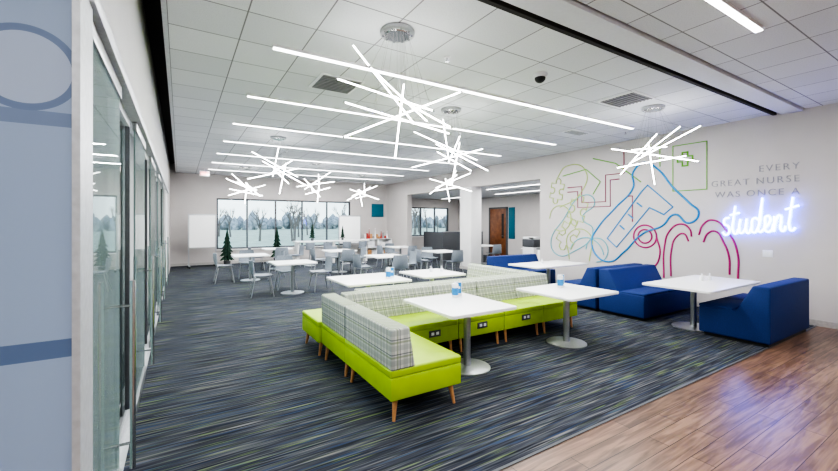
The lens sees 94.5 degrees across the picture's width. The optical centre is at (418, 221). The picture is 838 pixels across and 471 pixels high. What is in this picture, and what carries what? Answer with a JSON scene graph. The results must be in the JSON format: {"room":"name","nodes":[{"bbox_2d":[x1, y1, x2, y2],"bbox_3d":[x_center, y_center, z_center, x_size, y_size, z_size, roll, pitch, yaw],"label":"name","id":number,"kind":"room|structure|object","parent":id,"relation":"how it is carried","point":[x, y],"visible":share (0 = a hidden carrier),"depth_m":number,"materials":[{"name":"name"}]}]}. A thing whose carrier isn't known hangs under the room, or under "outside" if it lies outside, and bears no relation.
{"room":"student lounge","nodes":[
{"label":"student lounge","id":0,"kind":"room"},
{"bbox_2d":[0,0,71,470],"bbox_3d":[-2.897,-0.270,0.473,3.768,3.940,0.150,0,0,-32],"label":"wall","id":1,"kind":"structure","parent":0,"point":[36,35],"depth_m":1.35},
{"bbox_2d":[130,134,133,279],"bbox_3d":[-4.869,0.275,4.410,2.750,2.850,0.100,0,0,-32],"label":"wall","id":2,"kind":"structure","parent":0,"point":[131,135],"depth_m":5.04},
{"bbox_2d":[101,0,169,266],"bbox_3d":[-5.447,-0.270,8.096,0.120,3.940,15.500,0,0,-32],"label":"wall","id":3,"kind":"structure","parent":0,"point":[126,18],"depth_m":3.78,"materials":[{"name":"paint"}]},
{"bbox_2d":[72,0,92,470],"bbox_3d":[-1.304,0.400,1.502,0.024,2.600,0.235,0,0,-32],"label":"trim","id":4,"kind":"structure","parent":3,"relation":"attached to","point":[82,11],"depth_m":1.44,"materials":[{"name":"silver metal"}]},
{"bbox_2d":[93,23,135,470],"bbox_3d":[-1.667,0.405,2.062,0.191,2.560,1.060,0,0,-32],"label":"door","id":5,"kind":"structure","parent":3,"relation":"in","point":[107,89],"depth_m":2.17,"materials":[{"name":"glass"}]},
{"bbox_2d":[89,0,168,470],"bbox_3d":[-4.607,0.370,6.793,0.120,2.660,12.400,0,0,-32],"label":"trim","id":6,"kind":"structure","parent":3,"relation":"attached to","point":[128,101],"depth_m":2.69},
{"bbox_2d":[120,102,161,452],"bbox_3d":[-4.465,0.404,6.487,0.040,2.568,9.450,0,0,-32],"label":"glass wall","id":7,"kind":"structure","parent":6,"relation":"attached to","point":[124,120],"depth_m":3.21,"materials":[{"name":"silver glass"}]},
{"bbox_2d":[132,122,153,413],"bbox_3d":[-2.771,0.405,3.848,0.191,2.560,1.060,0,0,-32],"label":"door","id":8,"kind":"structure","parent":3,"relation":"in","point":[139,270],"depth_m":3.85,"materials":[{"name":"metal"}]},
{"bbox_2d":[147,157,161,347],"bbox_3d":[-3.874,0.405,5.635,0.191,2.560,1.060,0,0,-32],"label":"door","id":9,"kind":"structure","parent":3,"relation":"in","point":[150,249],"depth_m":5.93,"materials":[{"name":"metal"}]},
{"bbox_2d":[156,173,165,315],"bbox_3d":[-4.978,0.405,7.422,0.191,2.560,1.060,0,0,-32],"label":"door","id":10,"kind":"structure","parent":3,"relation":"in","point":[158,241],"depth_m":7.42,"materials":[{"name":"glass"}]},
{"bbox_2d":[161,183,168,295],"bbox_3d":[-6.081,0.405,9.208,0.191,2.560,1.060,0,0,-32],"label":"door","id":11,"kind":"structure","parent":3,"relation":"in","point":[162,184],"depth_m":9.22,"materials":[{"name":"glass"}]},
{"bbox_2d":[147,170,148,245],"bbox_3d":[-7.075,0.275,7.983,2.750,2.850,0.100,0,0,-32],"label":"wall","id":12,"kind":"structure","parent":0,"point":[147,170],"depth_m":8.58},
{"bbox_2d":[164,190,167,280],"bbox_3d":[-7.415,0.410,11.282,0.100,2.580,1.810,0,0,-32],"label":"pier","id":13,"kind":"object","parent":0,"point":[165,192],"depth_m":11.13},
{"bbox_2d":[170,163,457,263],"bbox_3d":[-3.642,-0.270,18.437,14.020,3.940,0.200,0,0,-32],"label":"wall","id":14,"kind":"structure","parent":0,"point":[190,193],"depth_m":16.42,"materials":[{"name":"paint"}]},
{"bbox_2d":[170,257,325,266],"bbox_3d":[-5.555,1.650,17.130,9.190,0.100,0.011,0,0,-32],"label":"baseboard","id":15,"kind":"structure","parent":14,"relation":"attached to","point":[265,260],"depth_m":15.46,"materials":[{"name":"plastic"}]},
{"bbox_2d":[216,198,351,249],"bbox_3d":[-5.726,0.090,17.073,5.760,2.100,0.190,0,0,-32],"label":"window","id":16,"kind":"structure","parent":14,"relation":"in","point":[246,200],"depth_m":16.77,"materials":[{"name":"black metal"}]},
{"bbox_2d":[372,204,383,216],"bbox_3d":[-2.062,-0.575,19.277,0.650,0.650,0.029,0,0,-32],"label":"wall sign","id":17,"kind":"object","parent":14,"relation":"attached to","point":[377,209],"visible":1,"depth_m":19.27,"materials":[{"name":"paint"}]},
{"bbox_2d":[412,207,447,236],"bbox_3d":[0.485,0.005,20.909,2.760,1.570,0.190,0,0,-32],"label":"window","id":18,"kind":"structure","parent":14,"relation":"in","point":[419,208],"depth_m":21.06,"materials":[{"name":"black metal"}]},
{"bbox_2d":[308,73,364,94],"bbox_3d":[-1.131,-1.878,5.295,0.600,0.021,0.600,0,0,-32],"label":"ceiling vent","id":19,"kind":"object","parent":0,"point":[328,82],"depth_m":5.25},
{"bbox_2d":[386,195,411,258],"bbox_3d":[-0.991,0.225,18.723,0.250,2.950,2.100,0,0,-32],"label":"wall pier","id":20,"kind":"object","parent":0,"point":[398,208],"visible":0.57,"depth_m":18.30,"materials":[{"name":"paint"}]},
{"bbox_2d":[123,255,813,470],"bbox_3d":[-1.169,1.750,10.837,17.800,0.100,15.730,0,0,-32],"label":"floor","id":21,"kind":"structure","parent":0,"point":[234,382],"depth_m":4.02,"materials":[{"name":"carpet"}]},
{"bbox_2d":[187,214,215,268],"bbox_3d":[-8.163,0.700,14.587,0.949,2.000,0.600,0,0,-37],"label":"whiteboard","id":22,"kind":"object","parent":21,"relation":"on","point":[201,227],"visible":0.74,"depth_m":14.55,"materials":[{"name":"plastic"}]},
{"bbox_2d":[213,253,234,283],"bbox_3d":[-5.523,1.289,10.928,0.526,0.828,0.481,0,0,-32],"label":"cafe chair","id":23,"kind":"object","parent":21,"relation":"on","point":[218,266],"visible":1,"depth_m":10.82,"materials":[{"name":"grey plastic"}]},
{"bbox_2d":[220,229,233,263],"bbox_3d":[-7.423,0.961,14.917,0.525,1.479,0.559,0,0,27],"label":"fir tree","id":24,"kind":"object","parent":21,"relation":"on","point":[226,254],"visible":0.94,"depth_m":14.86,"materials":[{"name":"green plant"}]},
{"bbox_2d":[238,250,255,278],"bbox_3d":[-5.292,1.289,11.902,0.481,0.828,0.526,0,0,-26],"label":"cafe chair","id":25,"kind":"object","parent":21,"relation":"on","point":[245,260],"visible":0.73,"depth_m":12.05,"materials":[{"name":"grey plastic"}]},
{"bbox_2d":[231,253,270,281],"bbox_3d":[-4.922,1.327,11.300,0.950,0.745,0.950,0,0,-32],"label":"pedestal table","id":26,"kind":"object","parent":21,"relation":"on","point":[250,255],"visible":0.95,"depth_m":11.18,"materials":[{"name":"white laminate"}]},
{"bbox_2d":[249,260,273,297],"bbox_3d":[-3.637,1.289,8.921,0.526,0.828,0.481,0,0,-27],"label":"cafe chair","id":27,"kind":"object","parent":21,"relation":"on","point":[264,275],"visible":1,"depth_m":8.80,"materials":[{"name":"grey plastic"}]},
{"bbox_2d":[271,228,280,260],"bbox_3d":[-5.941,0.935,16.216,0.617,1.530,0.586,0,0,-32],"label":"fir tree","id":28,"kind":"object","parent":21,"relation":"on","point":[277,243],"visible":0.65,"depth_m":16.11,"materials":[{"name":"green plant"}]},
{"bbox_2d":[273,247,288,270],"bbox_3d":[-4.802,1.289,13.481,0.481,0.828,0.526,0,0,-25],"label":"cafe chair","id":29,"kind":"object","parent":21,"relation":"on","point":[277,250],"visible":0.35,"depth_m":13.24,"materials":[{"name":"grey plastic"}]},
{"bbox_2d":[275,255,296,289],"bbox_3d":[-3.406,1.289,9.893,0.481,0.828,0.526,0,0,-29],"label":"cafe chair","id":30,"kind":"object","parent":21,"relation":"on","point":[281,269],"visible":0.71,"depth_m":9.99,"materials":[{"name":"grey plastic"}]},
{"bbox_2d":[268,259,317,294],"bbox_3d":[-3.035,1.327,9.291,0.950,0.745,0.950,0,0,-32],"label":"pedestal table","id":31,"kind":"object","parent":21,"relation":"on","point":[292,263],"visible":1,"depth_m":9.23,"materials":[{"name":"white laminate"}]},
{"bbox_2d":[289,245,304,267],"bbox_3d":[-4.571,1.289,14.456,0.526,0.828,0.481,0,0,-38],"label":"cafe chair","id":32,"kind":"object","parent":21,"relation":"on","point":[301,247],"visible":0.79,"depth_m":14.59,"materials":[{"name":"grey plastic"}]},
{"bbox_2d":[305,243,314,265],"bbox_3d":[-4.250,1.250,15.064,0.400,0.901,0.400,0,0,-32],"label":"bar stool","id":33,"kind":"object","parent":21,"relation":"on","point":[309,246],"visible":0.74,"depth_m":14.92,"materials":[{"name":"grey plastic"}]},
{"bbox_2d":[310,248,328,273],"bbox_3d":[-3.309,1.289,12.766,0.526,0.828,0.481,0,0,-32],"label":"cafe chair","id":34,"kind":"object","parent":21,"relation":"on","point":[312,251],"visible":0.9,"depth_m":12.58,"materials":[{"name":"grey plastic"}]},
{"bbox_2d":[308,256,333,291],"bbox_3d":[-2.434,1.289,9.663,0.526,0.828,0.481,0,0,-34],"label":"cafe chair","id":35,"kind":"object","parent":21,"relation":"on","point":[328,262],"visible":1,"depth_m":9.73,"materials":[{"name":"grey plastic"}]},
{"bbox_2d":[324,246,337,269],"bbox_3d":[-3.078,1.289,13.740,0.481,0.828,0.526,0,0,-26],"label":"cafe chair","id":36,"kind":"object","parent":21,"relation":"on","point":[334,254],"visible":0.54,"depth_m":13.93,"materials":[{"name":"grey plastic"}]},
{"bbox_2d":[293,239,369,262],"bbox_3d":[-3.639,1.235,16.264,3.100,0.930,0.700,0,0,-32],"label":"table","id":37,"kind":"object","parent":21,"relation":"on","point":[297,243],"depth_m":16.03,"materials":[{"name":"white laminate"}]},
{"bbox_2d":[321,249,356,272],"bbox_3d":[-2.707,1.327,13.137,0.950,0.745,0.950,0,0,-32],"label":"pedestal table","id":38,"kind":"object","parent":21,"relation":"on","point":[339,251],"visible":0.95,"depth_m":13.10,"materials":[{"name":"white laminate"}]},
{"bbox_2d":[338,249,355,274],"bbox_3d":[-2.337,1.289,12.535,0.481,0.828,0.526,0,0,-25],"label":"cafe chair","id":39,"kind":"object","parent":21,"relation":"on","point":[347,255],"visible":0.91,"depth_m":12.32,"materials":[{"name":"grey plastic"}]},
{"bbox_2d":[337,215,360,258],"bbox_3d":[-3.160,0.700,17.677,1.049,2.000,0.600,0,0,-26],"label":"whiteboard","id":40,"kind":"object","parent":21,"relation":"on","point":[351,224],"visible":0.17,"depth_m":17.66,"materials":[{"name":"plastic"}]},
{"bbox_2d":[349,247,365,270],"bbox_3d":[-2.106,1.289,13.509,0.526,0.828,0.481,0,0,-31],"label":"cafe chair","id":41,"kind":"object","parent":21,"relation":"on","point":[363,249],"visible":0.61,"depth_m":13.67,"materials":[{"name":"grey plastic"}]},
{"bbox_2d":[353,254,373,274],"bbox_3d":[-1.549,1.289,10.678,0.526,0.828,0.481,0,0,-36],"label":"cafe chair","id":42,"kind":"object","parent":21,"relation":"on","point":[356,257],"visible":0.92,"depth_m":10.51,"materials":[{"name":"grey plastic"}]},
{"bbox_2d":[326,273,411,287],"bbox_3d":[-0.865,1.327,6.577,1.120,0.745,1.080,0,0,-32],"label":"pedestal table","id":43,"kind":"object","parent":21,"relation":"on","point":[358,280],"visible":0.66,"depth_m":6.43,"materials":[{"name":"white laminate"}]},
{"bbox_2d":[367,238,391,257],"bbox_3d":[-2.016,1.245,18.607,1.505,0.910,0.380,0,0,-32],"label":"storage shelf","id":44,"kind":"object","parent":21,"relation":"on","point":[372,244],"visible":0.38,"depth_m":18.54,"materials":[{"name":"white laminate"}]},
{"bbox_2d":[364,228,387,238],"bbox_3d":[-2.046,0.538,18.541,1.245,0.503,0.100,0,0,-32],"label":"decorations","id":45,"kind":"object","parent":44,"relation":"on","point":[366,236],"visible":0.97,"depth_m":18.47,"materials":[{"name":"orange plastic"}]},
{"bbox_2d":[364,254,398,272],"bbox_3d":[-0.948,1.327,11.050,0.950,0.745,0.950,0,0,-32],"label":"pedestal table","id":46,"kind":"object","parent":21,"relation":"on","point":[378,256],"visible":0.55,"depth_m":11.02,"materials":[{"name":"white laminate"}]},
{"bbox_2d":[376,245,391,267],"bbox_3d":[-1.327,1.289,14.695,0.526,0.828,0.481,0,0,-33],"label":"cafe chair","id":47,"kind":"object","parent":21,"relation":"on","point":[379,247],"visible":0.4,"depth_m":14.49,"materials":[{"name":"grey plastic"}]},
{"bbox_2d":[385,243,398,253],"bbox_3d":[-1.097,1.289,15.668,0.481,0.828,0.526,0,0,-33],"label":"cafe chair","id":48,"kind":"object","parent":21,"relation":"on","point":[387,250],"visible":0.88,"depth_m":15.82,"materials":[{"name":"grey plastic"}]},
{"bbox_2d":[387,255,408,284],"bbox_3d":[-0.578,1.289,10.448,0.481,0.828,0.526,0,0,-27],"label":"cafe chair","id":49,"kind":"object","parent":21,"relation":"on","point":[400,262],"visible":0.69,"depth_m":10.23,"materials":[{"name":"grey plastic"}]},
{"bbox_2d":[397,251,417,279],"bbox_3d":[-0.346,1.289,11.421,0.526,0.828,0.481,0,0,-28],"label":"cafe chair","id":50,"kind":"object","parent":21,"relation":"on","point":[412,257],"visible":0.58,"depth_m":11.55,"materials":[{"name":"grey plastic"}]},
{"bbox_2d":[401,246,417,267],"bbox_3d":[-0.353,1.289,14.466,0.481,0.828,0.526,0,0,-38],"label":"cafe chair","id":51,"kind":"object","parent":21,"relation":"on","point":[410,248],"visible":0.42,"depth_m":14.21,"materials":[{"name":"grey plastic"}]},
{"bbox_2d":[415,249,431,269],"bbox_3d":[0.134,1.289,12.425,0.526,0.828,0.481,0,0,-26],"label":"cafe chair","id":52,"kind":"object","parent":21,"relation":"on","point":[418,252],"visible":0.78,"depth_m":12.24,"materials":[{"name":"grey plastic"}]},
{"bbox_2d":[421,247,438,269],"bbox_3d":[0.365,1.289,13.398,0.481,0.828,0.526,0,0,-26],"label":"cafe chair","id":53,"kind":"object","parent":21,"relation":"on","point":[425,255],"visible":0.8,"depth_m":13.53,"materials":[{"name":"grey plastic"}]},
{"bbox_2d":[399,269,465,280],"bbox_3d":[0.240,1.327,7.318,0.920,0.745,0.950,0,0,-32],"label":"pedestal table","id":54,"kind":"object","parent":21,"relation":"on","point":[424,274],"visible":0.62,"depth_m":7.18,"materials":[{"name":"white laminate"}]},
{"bbox_2d":[422,250,452,267],"bbox_3d":[0.736,1.327,12.796,0.950,0.745,0.950,0,0,-32],"label":"pedestal table","id":55,"kind":"object","parent":21,"relation":"on","point":[441,252],"visible":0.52,"depth_m":12.76,"materials":[{"name":"white laminate"}]},
{"bbox_2d":[302,263,576,421],"bbox_3d":[0.486,1.302,5.836,2.733,0.803,4.890,0,0,41],"label":"bench","id":56,"kind":"object","parent":21,"relation":"on","point":[390,342],"visible":0.78,"depth_m":4.74,"materials":[{"name":"leather"}]},
{"bbox_2d":[424,231,482,259],"bbox_3d":[1.630,1.060,18.390,2.340,1.280,1.620,0,0,-32],"label":"workstation","id":57,"kind":"object","parent":21,"relation":"on","point":[444,240],"visible":0.43,"depth_m":17.44,"materials":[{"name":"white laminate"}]},
{"bbox_2d":[444,250,463,272],"bbox_3d":[1.107,1.289,12.194,0.481,0.828,0.526,0,0,-31],"label":"cafe chair","id":58,"kind":"object","parent":21,"relation":"on","point":[457,255],"visible":0.97,"depth_m":11.98,"materials":[{"name":"grey plastic"}]},
{"bbox_2d":[404,293,516,375],"bbox_3d":[0.459,1.327,4.585,0.920,0.745,1.040,0,0,-32],"label":"pedestal table","id":59,"kind":"object","parent":21,"relation":"on","point":[466,306],"visible":0.78,"depth_m":4.48,"materials":[{"name":"white laminate"}]},
{"bbox_2d":[452,282,457,297],"bbox_3d":[0.460,0.860,4.927,0.088,0.190,0.088,0,0,-32],"label":"tub","id":60,"kind":"object","parent":59,"relation":"on","point":[454,285],"visible":1,"depth_m":4.89,"materials":[{"name":"white plastic"}]},
{"bbox_2d":[481,244,492,263],"bbox_3d":[2.608,1.327,15.950,0.950,0.745,0.950,0,0,-32],"label":"pedestal table","id":61,"kind":"object","parent":21,"relation":"on","point":[482,245],"visible":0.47,"depth_m":15.91,"materials":[{"name":"white laminate"}]},
{"bbox_2d":[485,244,501,264],"bbox_3d":[2.979,1.289,15.348,0.481,0.828,0.526,0,0,-29],"label":"cafe chair","id":62,"kind":"object","parent":21,"relation":"on","point":[497,249],"visible":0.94,"depth_m":15.13,"materials":[{"name":"grey plastic"}]},
{"bbox_2d":[487,254,555,283],"bbox_3d":[2.653,1.290,10.016,1.640,0.820,0.845,0,0,-32],"label":"sofa","id":63,"kind":"object","parent":21,"relation":"on","point":[503,261],"visible":0.33,"depth_m":10.02,"materials":[{"name":"fabric"}]},
{"bbox_2d":[521,236,539,257],"bbox_3d":[4.698,1.160,16.295,0.680,1.080,0.810,0,0,-32],"label":"printer","id":64,"kind":"object","parent":21,"relation":"on","point":[531,243],"visible":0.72,"depth_m":15.97,"materials":[{"name":"white plastic"}]},
{"bbox_2d":[508,260,587,283],"bbox_3d":[2.973,1.327,8.888,1.700,0.745,0.900,0,0,-32],"label":"pedestal table","id":65,"kind":"object","parent":21,"relation":"on","point":[547,265],"visible":0.64,"depth_m":8.71,"materials":[{"name":"white laminate"}]},
{"bbox_2d":[516,283,618,348],"bbox_3d":[2.071,1.327,5.440,1.040,0.745,0.940,0,0,-32],"label":"pedestal table","id":66,"kind":"object","parent":21,"relation":"on","point":[569,293],"visible":0.88,"depth_m":5.40,"materials":[{"name":"white laminate"}]},
{"bbox_2d":[557,274,562,287],"bbox_3d":[2.061,0.860,5.645,0.088,0.190,0.088,0,0,-32],"label":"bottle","id":67,"kind":"object","parent":66,"relation":"on","point":[559,277],"visible":1,"depth_m":5.61,"materials":[{"name":"white plastic"}]},
{"bbox_2d":[564,263,640,310],"bbox_3d":[3.822,1.290,8.123,1.640,0.820,0.845,0,0,-32],"label":"sofa","id":68,"kind":"object","parent":21,"relation":"on","point":[590,278],"visible":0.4,"depth_m":7.48,"materials":[{"name":"fabric"}]},
{"bbox_2d":[599,264,689,320],"bbox_3d":[4.298,1.290,7.353,1.640,0.820,0.845,0,0,-32],"label":"sofa","id":69,"kind":"object","parent":21,"relation":"on","point":[635,300],"visible":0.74,"depth_m":7.08,"materials":[{"name":"fabric"}]},
{"bbox_2d":[642,275,760,331],"bbox_3d":[4.499,1.327,6.152,1.800,0.745,0.940,0,0,-32],"label":"pedestal table","id":70,"kind":"object","parent":21,"relation":"on","point":[691,283],"visible":0.84,"depth_m":6.11,"materials":[{"name":"white laminate"}]},
{"bbox_2d":[699,277,808,347],"bbox_3d":[5.162,1.290,5.953,1.640,0.820,0.845,0,0,-32],"label":"sofa","id":71,"kind":"object","parent":21,"relation":"on","point":[770,314],"visible":1,"depth_m":5.50,"materials":[{"name":"fabric"}]},
{"bbox_2d":[460,187,480,266],"bbox_3d":[1.875,0.225,14.063,0.470,2.950,0.640,0,0,-32],"label":"column","id":72,"kind":"structure","parent":0,"point":[470,201],"depth_m":13.84,"materials":[{"name":"paint"}]},
{"bbox_2d":[412,180,539,199],"bbox_3d":[2.962,-1.290,16.633,4.280,0.080,9.810,0,0,-32],"label":"ceiling","id":73,"kind":"structure","parent":0,"point":[485,193],"depth_m":16.39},
{"bbox_2d":[486,182,539,189],"bbox_3d":[3.287,-1.222,13.137,0.100,0.056,2.900,0,0,-32],"label":"ceiling light","id":74,"kind":"object","parent":73,"relation":"attached to","point":[538,183],"visible":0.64,"depth_m":13.14,"materials":[{"name":"white plastic"}]},
{"bbox_2d":[494,189,539,193],"bbox_3d":[4.221,-1.222,15.242,0.100,0.056,3.500,0,0,-32],"label":"ceiling light","id":75,"kind":"object","parent":73,"relation":"attached to","point":[533,189],"visible":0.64,"depth_m":15.59,"materials":[{"name":"white plastic"}]},
{"bbox_2d":[143,0,837,184],"bbox_3d":[-1.381,-2.090,7.727,12.370,0.400,20.800,0,0,-32],"label":"ceiling","id":76,"kind":"structure","parent":0,"point":[794,58],"depth_m":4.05,"materials":[{"name":"tile"}]},
{"bbox_2d":[161,0,176,172],"bbox_3d":[-5.362,-1.882,8.454,0.040,0.014,14.980,0,0,-32],"label":"trim","id":77,"kind":"structure","parent":76,"relation":"attached to","point":[163,2],"depth_m":4.52,"materials":[{"name":"silver metal"}]},
{"bbox_2d":[228,166,263,199],"bbox_3d":[-5.878,-1.244,13.160,1.179,1.291,0.959,0,0,-33],"label":"chandelier","id":78,"kind":"object","parent":76,"relation":"hanging from","point":[242,167],"visible":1,"depth_m":13.09,"materials":[{"name":"metal"}]},
{"bbox_2d":[248,135,305,194],"bbox_3d":[-3.115,-1.244,8.622,0.959,1.291,1.179,0,0,5],"label":"chandelier","id":79,"kind":"object","parent":76,"relation":"hanging from","point":[274,137],"visible":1,"depth_m":8.58,"materials":[{"name":"metal"}]},
{"bbox_2d":[208,168,382,179],"bbox_3d":[-4.529,-1.872,15.450,6.850,0.036,0.072,0,0,-32],"label":"recessed light","id":80,"kind":"object","parent":76,"relation":"in","point":[208,168],"visible":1,"depth_m":15.15,"materials":[{"name":"white plastic"}]},
{"bbox_2d":[212,161,403,175],"bbox_3d":[-3.549,-1.872,13.863,6.850,0.036,0.072,0,0,-32],"label":"recessed light","id":81,"kind":"object","parent":76,"relation":"in","point":[212,161],"visible":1,"depth_m":13.56,"materials":[{"name":"white plastic"}]},
{"bbox_2d":[304,173,330,194],"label":"chandelier","id":82,"kind":"object","parent":76,"relation":"hanging from","point":[318,173],"depth_m":12.36,"materials":[{"name":"metal"}]},
{"bbox_2d":[216,152,428,170],"bbox_3d":[-2.569,-1.872,12.277,6.850,0.036,0.072,0,0,-32],"label":"recessed light","id":83,"kind":"object","parent":76,"relation":"in","point":[216,152],"visible":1,"depth_m":11.88,"materials":[{"name":"white plastic"}]},
{"bbox_2d":[223,139,460,164],"bbox_3d":[-1.589,-1.872,10.690,6.850,0.036,0.072,0,0,-32],"label":"recessed light","id":84,"kind":"object","parent":76,"relation":"in","point":[233,141],"visible":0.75,"depth_m":10.18,"materials":[{"name":"white plastic"}]},
{"bbox_2d":[347,174,378,206],"bbox_3d":[-2.259,-1.244,15.418,0.959,1.291,1.179,0,0,25],"label":"chandelier","id":85,"kind":"object","parent":76,"relation":"hanging from","point":[359,192],"visible":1,"depth_m":15.35,"materials":[{"name":"metal"}]},
{"bbox_2d":[232,121,501,155],"bbox_3d":[-0.609,-1.872,9.103,6.850,0.036,0.072,0,0,-32],"label":"recessed light","id":86,"kind":"object","parent":76,"relation":"in","point":[235,123],"visible":1,"depth_m":8.49,"materials":[{"name":"white plastic"}]},
{"bbox_2d":[336,22,462,160],"bbox_3d":[-0.196,-1.244,3.818,1.179,1.291,0.959,0,0,-16],"label":"chandelier","id":87,"kind":"object","parent":76,"relation":"hanging from","point":[396,32],"visible":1,"depth_m":3.76,"materials":[{"name":"metal"}]},
{"bbox_2d":[246,93,556,144],"bbox_3d":[0.371,-1.872,7.516,6.850,0.036,0.072,0,0,-32],"label":"recessed light","id":88,"kind":"object","parent":76,"relation":"in","point":[247,95],"visible":1,"depth_m":6.78,"materials":[{"name":"white plastic"}]},
{"bbox_2d":[429,158,469,201],"bbox_3d":[0.895,-1.244,11.558,1.179,1.291,0.959,0,0,-36],"label":"chandelier","id":89,"kind":"object","parent":76,"relation":"hanging from","point":[444,158],"visible":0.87,"depth_m":11.51,"materials":[{"name":"metal"}]},
{"bbox_2d":[411,106,488,185],"bbox_3d":[0.556,-1.244,6.477,1.179,1.291,0.959,0,0,-45],"label":"chandelier","id":90,"kind":"object","parent":76,"relation":"hanging from","point":[449,110],"visible":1,"depth_m":6.41,"materials":[{"name":"metal"}]},
{"bbox_2d":[272,44,633,128],"bbox_3d":[1.351,-1.872,5.929,6.850,0.036,0.072,0,0,-32],"label":"recessed light","id":91,"kind":"object","parent":76,"relation":"in","point":[274,46],"visible":1,"depth_m":5.15,"materials":[{"name":"white plastic"}]},
{"bbox_2d":[533,71,547,82],"bbox_3d":[1.545,-1.835,4.939,0.180,0.122,0.180,0,0,-32],"label":"dome","id":92,"kind":"object","parent":76,"relation":"attached to","point":[539,77],"visible":1,"depth_m":4.89,"materials":[{"name":"white plastic"}]},
{"bbox_2d":[478,0,776,115],"bbox_3d":[2.420,-1.905,4.427,8.970,0.070,0.050,0,0,-32],"label":"ceiling track","id":93,"kind":"object","parent":76,"relation":"attached to","point":[499,4],"visible":0.78,"depth_m":4.17,"materials":[{"name":"metal"}]},
{"bbox_2d":[502,0,802,114],"bbox_3d":[2.541,-1.905,4.231,8.970,0.090,0.270,0,0,-32],"label":"ceiling band","id":94,"kind":"object","parent":76,"relation":"attached to","point":[575,15],"visible":0.89,"depth_m":4.10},
{"bbox_2d":[610,104,701,185],"bbox_3d":[3.841,-1.244,6.381,1.179,1.291,0.959,0,0,15],"label":"chandelier","id":95,"kind":"object","parent":76,"relation":"hanging from","point":[655,107],"visible":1,"depth_m":6.35,"materials":[{"name":"metal"}]},
{"bbox_2d":[705,0,763,32],"bbox_3d":[1.782,-1.872,2.825,3.620,0.036,0.072,0,0,-32],"label":"recessed light","id":96,"kind":"object","parent":76,"relation":"in","point":[724,6],"visible":1,"depth_m":3.47,"materials":[{"name":"white plastic"}]},
{"bbox_2d":[458,193,539,254],"bbox_3d":[4.920,0.225,17.725,0.200,2.950,10.010,0,0,-32],"label":"wall","id":97,"kind":"structure","parent":0,"point":[527,207],"depth_m":18.06,"materials":[{"name":"paint"}]},
{"bbox_2d":[489,207,507,255],"bbox_3d":[3.884,0.485,19.106,0.110,2.430,1.290,0,0,-32],"label":"door","id":98,"kind":"structure","parent":97,"relation":"in","point":[498,216],"depth_m":19.05,"materials":[{"name":"brown wood"}]},
{"bbox_2d":[509,207,514,238],"bbox_3d":[4.399,0.050,18.349,0.029,1.500,0.400,0,0,-32],"label":"wall panel","id":99,"kind":"object","parent":97,"relation":"attached to","point":[511,209],"visible":1,"depth_m":18.32,"materials":[{"name":"fabric"}]},
{"bbox_2d":[561,129,589,135],"bbox_3d":[3.308,-1.878,8.155,0.600,0.021,0.300,0,0,-32],"label":"ceiling vent","id":100,"kind":"object","parent":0,"point":[573,132],"depth_m":8.11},
{"bbox_2d":[386,103,837,322],"bbox_3d":[3.832,-0.270,10.888,0.277,3.940,20.500,0,0,-32],"label":"wall","id":101,"kind":"structure","parent":0,"point":[736,150],"depth_m":7.75,"materials":[{"name":"paint"}]},
{"bbox_2d":[556,280,837,328],"bbox_3d":[6.309,1.650,6.653,0.011,0.100,10.690,0,0,-32],"label":"baseboard","id":102,"kind":"structure","parent":101,"relation":"attached to","point":[833,325],"depth_m":6.27,"materials":[{"name":"plastic"}]},
{"bbox_2d":[712,175,796,186],"bbox_3d":[6.065,-0.741,7.045,0.010,0.112,1.261,0,0,-32],"label":"lettering","id":103,"kind":"object","parent":101,"relation":"attached to","point":[778,179],"depth_m":6.93},
{"bbox_2d":[715,188,798,197],"bbox_3d":[6.080,-0.526,7.021,0.010,0.112,1.210,0,0,-32],"label":"lettering","id":104,"kind":"object","parent":101,"relation":"attached to","point":[781,188],"depth_m":6.96},
{"bbox_2d":[722,197,799,235],"bbox_3d":[6.081,-0.083,6.941,0.048,0.697,1.089,0,0,-32],"label":"sign","id":105,"kind":"object","parent":101,"relation":"attached to","point":[759,218],"visible":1,"depth_m":6.89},
{"bbox_2d":[762,250,772,256],"bbox_3d":[6.178,0.560,6.859,0.017,0.120,0.140,0,0,-32],"label":"switch plate","id":106,"kind":"object","parent":101,"relation":"attached to","point":[765,253],"visible":1,"depth_m":6.86,"materials":[{"name":"white plastic"}]},
{"bbox_2d":[759,162,798,171],"bbox_3d":[6.258,-0.956,6.732,0.010,0.110,0.531,0,0,-32],"label":"lettering","id":107,"kind":"object","parent":101,"relation":"attached to","point":[784,166],"depth_m":6.73},
{"bbox_2d":[596,90,655,107],"bbox_3d":[3.191,-1.878,5.967,0.600,0.021,0.600,0,0,-32],"label":"ceiling vent","id":108,"kind":"object","parent":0,"point":[633,97],"depth_m":5.93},
{"bbox_2d":[492,325,816,470],"bbox_3d":[2.559,1.697,3.896,9.290,0.006,0.024,0,0,-32],"label":"transition piece","id":109,"kind":"object","parent":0,"point":[622,413],"depth_m":3.37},
{"bbox_2d":[501,326,837,470],"bbox_3d":[2.369,1.750,0.799,13.270,0.100,5.070,0,0,-32],"label":"floor","id":110,"kind":"structure","parent":0,"point":[775,408],"depth_m":3.23,"materials":[{"name":"brown wood"}]},
{"label":"outside","id":111,"kind":"structure","parent":0,"visible":0},
{"bbox_2d":[218,226,445,247],"bbox_3d":[-22.191,2.150,102.537,190.000,0.300,162.200,0,0,-32],"label":"lawn","id":112,"kind":"structure","parent":111,"point":[238,237],"depth_m":53.41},
{"bbox_2d":[218,210,445,229],"bbox_3d":[-23.339,0.358,114.901,183.121,8.248,12.721,0,0,-32],"label":"woods","id":113,"kind":"object","parent":112,"relation":"on","point":[238,223],"visible":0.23,"depth_m":106.56,"materials":[{"name":"plant"}]},
{"bbox_2d":[218,203,445,240],"bbox_3d":[-7.198,-0.928,58.350,71.025,5.876,32.384,0,0,-35],"label":"tree line","id":114,"kind":"object","parent":112,"relation":"on","point":[414,214],"visible":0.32,"depth_m":51.05,"materials":[{"name":"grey plant"}]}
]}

